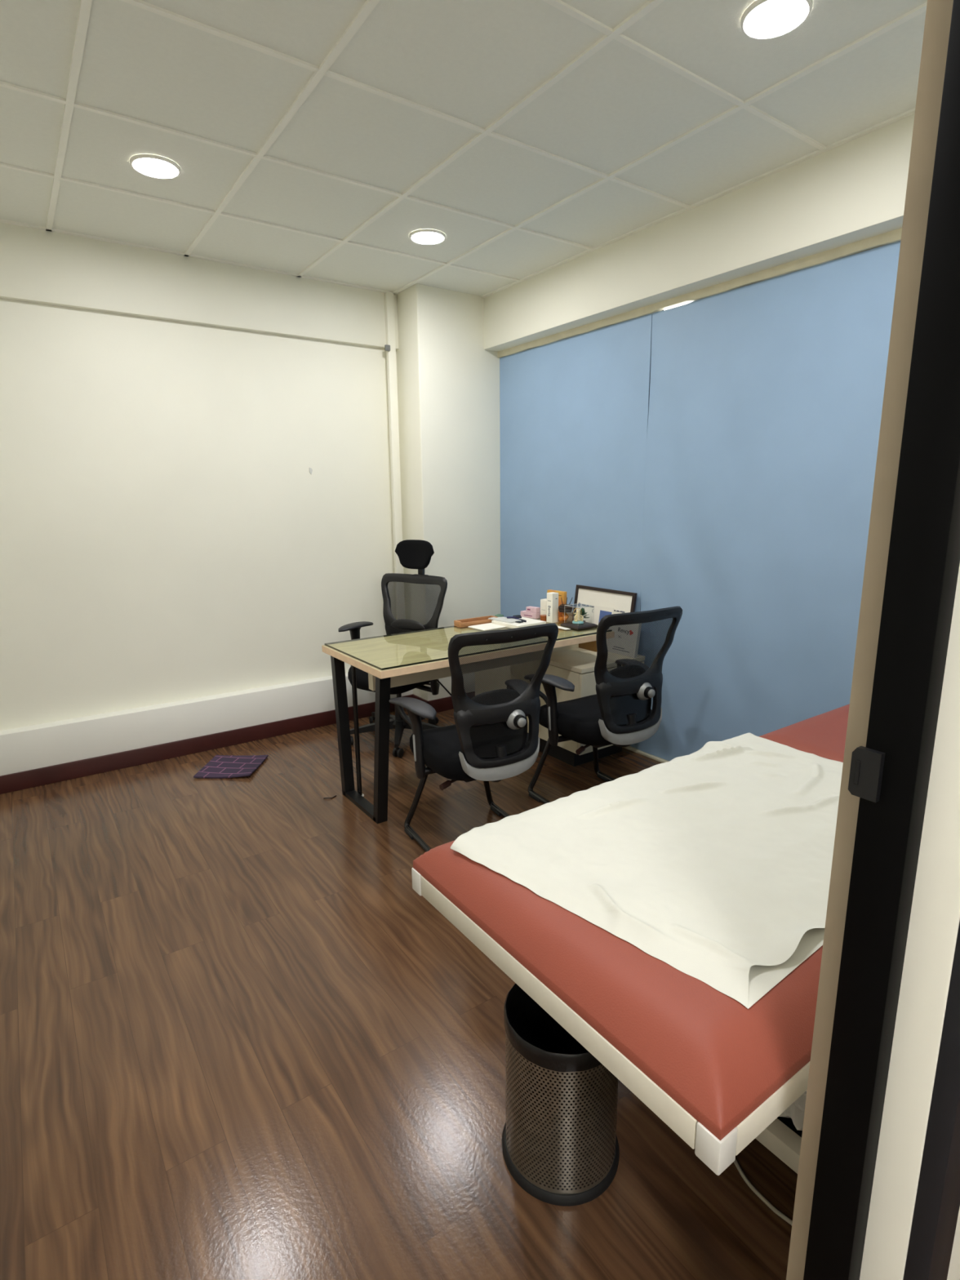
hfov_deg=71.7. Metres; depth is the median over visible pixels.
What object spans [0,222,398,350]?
ceiling beam
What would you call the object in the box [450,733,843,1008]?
sheet
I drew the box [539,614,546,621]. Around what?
jar
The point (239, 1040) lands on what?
floor
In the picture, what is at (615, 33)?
grid
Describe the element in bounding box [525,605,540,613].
box
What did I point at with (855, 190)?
ceiling beam
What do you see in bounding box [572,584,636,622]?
framed certificate
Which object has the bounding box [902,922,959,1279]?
trim
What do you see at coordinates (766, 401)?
roller blind
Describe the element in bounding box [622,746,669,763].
baseboard
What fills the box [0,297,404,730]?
wall
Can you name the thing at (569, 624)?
display case
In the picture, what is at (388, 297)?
pipe
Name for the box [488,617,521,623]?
pad
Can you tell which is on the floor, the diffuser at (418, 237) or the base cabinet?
the base cabinet
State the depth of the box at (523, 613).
3.76 m
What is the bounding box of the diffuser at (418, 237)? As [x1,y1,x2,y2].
[413,231,442,243]
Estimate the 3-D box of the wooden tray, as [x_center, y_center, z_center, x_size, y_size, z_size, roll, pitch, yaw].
[-0.020,-0.101,3.601,0.250,0.030,0.060,-9,15,-34]
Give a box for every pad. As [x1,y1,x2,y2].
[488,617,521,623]
[491,617,546,628]
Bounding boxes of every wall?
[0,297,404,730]
[640,310,662,611]
[859,564,959,1279]
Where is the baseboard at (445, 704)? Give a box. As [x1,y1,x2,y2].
[412,693,453,712]
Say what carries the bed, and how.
on the floor
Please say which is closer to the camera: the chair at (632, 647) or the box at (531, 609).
the chair at (632, 647)
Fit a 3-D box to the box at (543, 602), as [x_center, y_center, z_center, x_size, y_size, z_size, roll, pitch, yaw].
[0.371,-0.174,3.732,0.043,0.109,0.050,-10,15,-37]
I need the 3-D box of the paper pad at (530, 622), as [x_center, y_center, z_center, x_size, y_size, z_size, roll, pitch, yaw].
[0.208,-0.092,3.573,0.205,0.020,0.220,-10,15,-37]
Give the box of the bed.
[411,703,849,1175]
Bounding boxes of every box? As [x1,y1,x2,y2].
[520,610,540,618]
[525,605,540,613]
[540,598,546,614]
[546,589,566,618]
[546,591,558,622]
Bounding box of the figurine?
[572,608,583,624]
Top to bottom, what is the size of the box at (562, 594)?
0.159 m
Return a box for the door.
[803,0,959,1279]
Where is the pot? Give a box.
[494,613,504,617]
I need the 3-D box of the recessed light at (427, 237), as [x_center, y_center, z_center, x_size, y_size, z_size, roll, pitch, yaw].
[-0.254,-1.952,3.221,0.176,0.010,0.176,-9,15,-34]
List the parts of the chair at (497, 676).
arm post, leg, tilt lever, seat, leg, plate, panel, frame, lumbar knob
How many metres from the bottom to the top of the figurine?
0.080 m
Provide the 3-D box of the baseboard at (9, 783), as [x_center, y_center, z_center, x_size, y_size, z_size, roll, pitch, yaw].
[-1.554,0.592,3.884,2.670,0.092,0.017,-9,15,-34]
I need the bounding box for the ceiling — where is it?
[0,0,927,296]
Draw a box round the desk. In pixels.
[321,617,596,823]
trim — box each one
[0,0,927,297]
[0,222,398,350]
[0,672,413,775]
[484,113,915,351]
[497,227,902,357]
[786,0,953,1279]
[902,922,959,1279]
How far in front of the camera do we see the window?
3.22 m
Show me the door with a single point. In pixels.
(890, 775)
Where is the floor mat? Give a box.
[193,755,268,778]
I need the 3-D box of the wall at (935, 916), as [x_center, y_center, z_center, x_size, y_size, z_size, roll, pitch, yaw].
[0.781,-0.106,0.860,3.800,2.670,0.119,-9,15,-34]
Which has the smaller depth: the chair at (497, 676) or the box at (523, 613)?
the chair at (497, 676)
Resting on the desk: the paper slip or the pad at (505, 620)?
the paper slip
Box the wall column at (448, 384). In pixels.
[395,283,500,701]
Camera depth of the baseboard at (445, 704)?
4.52 m
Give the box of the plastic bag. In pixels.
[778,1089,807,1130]
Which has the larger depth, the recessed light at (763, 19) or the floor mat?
the floor mat
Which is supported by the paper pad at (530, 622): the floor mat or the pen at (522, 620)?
the pen at (522, 620)
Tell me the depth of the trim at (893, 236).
2.96 m
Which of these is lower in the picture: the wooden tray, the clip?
the wooden tray
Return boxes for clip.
[384,344,390,351]
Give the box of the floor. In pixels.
[0,708,797,1279]
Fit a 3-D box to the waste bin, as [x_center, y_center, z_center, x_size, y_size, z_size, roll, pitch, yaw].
[0.177,0.957,1.449,0.260,0.358,0.260,-9,15,-34]
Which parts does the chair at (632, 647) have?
leg, arm post, tilt lever, seat, leg, plate, frame, panel, lumbar knob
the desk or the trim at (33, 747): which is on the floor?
the desk
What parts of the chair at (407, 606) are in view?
arm post, seat, panel, frame, headrest post, arm post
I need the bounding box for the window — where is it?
[663,302,690,310]
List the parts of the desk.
leg, support rod, leg, glass, panel, panel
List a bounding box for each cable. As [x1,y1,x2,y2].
[435,679,451,696]
[733,1159,792,1225]
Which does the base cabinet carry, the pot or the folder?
the folder
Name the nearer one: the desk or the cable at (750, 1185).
the cable at (750, 1185)
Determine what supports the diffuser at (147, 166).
attached to the recessed light at (149, 165)
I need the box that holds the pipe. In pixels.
[384,292,403,582]
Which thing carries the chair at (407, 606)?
on the floor
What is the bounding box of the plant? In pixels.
[572,607,589,622]
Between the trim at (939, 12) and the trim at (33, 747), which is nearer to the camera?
the trim at (939, 12)
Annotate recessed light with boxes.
[129,154,180,178]
[409,228,445,244]
[740,0,813,39]
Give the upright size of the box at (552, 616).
0.161 m
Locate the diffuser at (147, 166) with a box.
[134,158,176,176]
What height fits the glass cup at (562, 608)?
0.138 m
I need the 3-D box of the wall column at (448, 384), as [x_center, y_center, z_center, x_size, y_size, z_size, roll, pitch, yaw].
[-0.166,-0.890,4.588,0.770,2.670,0.415,-9,15,-34]
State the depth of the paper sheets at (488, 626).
3.51 m
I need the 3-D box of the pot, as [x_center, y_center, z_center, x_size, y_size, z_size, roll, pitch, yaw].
[0.107,-0.125,3.685,0.058,0.039,0.058,-9,15,-34]
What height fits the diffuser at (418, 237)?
0.008 m
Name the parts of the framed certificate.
frame rail, frame rail, frame rail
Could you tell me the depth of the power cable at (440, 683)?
3.32 m
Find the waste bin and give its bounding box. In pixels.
[502,982,619,1206]
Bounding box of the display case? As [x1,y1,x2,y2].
[560,603,597,630]
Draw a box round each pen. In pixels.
[506,616,521,617]
[512,617,526,622]
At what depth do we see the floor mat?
3.60 m
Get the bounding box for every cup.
[558,597,576,621]
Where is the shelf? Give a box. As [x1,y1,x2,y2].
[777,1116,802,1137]
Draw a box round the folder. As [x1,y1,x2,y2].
[591,604,613,625]
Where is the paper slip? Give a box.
[557,626,570,629]
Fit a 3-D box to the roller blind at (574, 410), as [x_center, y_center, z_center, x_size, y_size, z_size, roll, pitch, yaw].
[0.507,-0.614,4.074,0.012,2.299,1.272,-9,15,-34]
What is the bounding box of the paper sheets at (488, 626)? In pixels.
[467,622,506,631]
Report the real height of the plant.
0.218 m
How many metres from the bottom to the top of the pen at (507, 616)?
0.011 m
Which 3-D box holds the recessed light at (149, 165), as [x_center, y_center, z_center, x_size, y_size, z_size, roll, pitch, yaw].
[-1.230,-1.792,2.520,0.176,0.010,0.176,-9,15,-34]
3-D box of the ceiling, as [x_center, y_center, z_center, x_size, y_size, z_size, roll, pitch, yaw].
[0.158,-1.568,1.259,4.600,0.044,6.100,-9,15,-34]
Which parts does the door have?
latch plate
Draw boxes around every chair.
[338,539,447,757]
[389,622,558,852]
[528,606,682,804]
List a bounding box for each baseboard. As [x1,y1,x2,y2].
[0,694,413,794]
[412,693,453,712]
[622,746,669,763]
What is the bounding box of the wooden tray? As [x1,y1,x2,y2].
[453,615,497,627]
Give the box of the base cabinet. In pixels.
[526,647,622,766]
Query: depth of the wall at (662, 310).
3.41 m
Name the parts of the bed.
frame rail, mattress, frame rail, rail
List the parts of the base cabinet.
drawer, drawer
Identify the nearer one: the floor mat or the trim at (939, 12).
the trim at (939, 12)

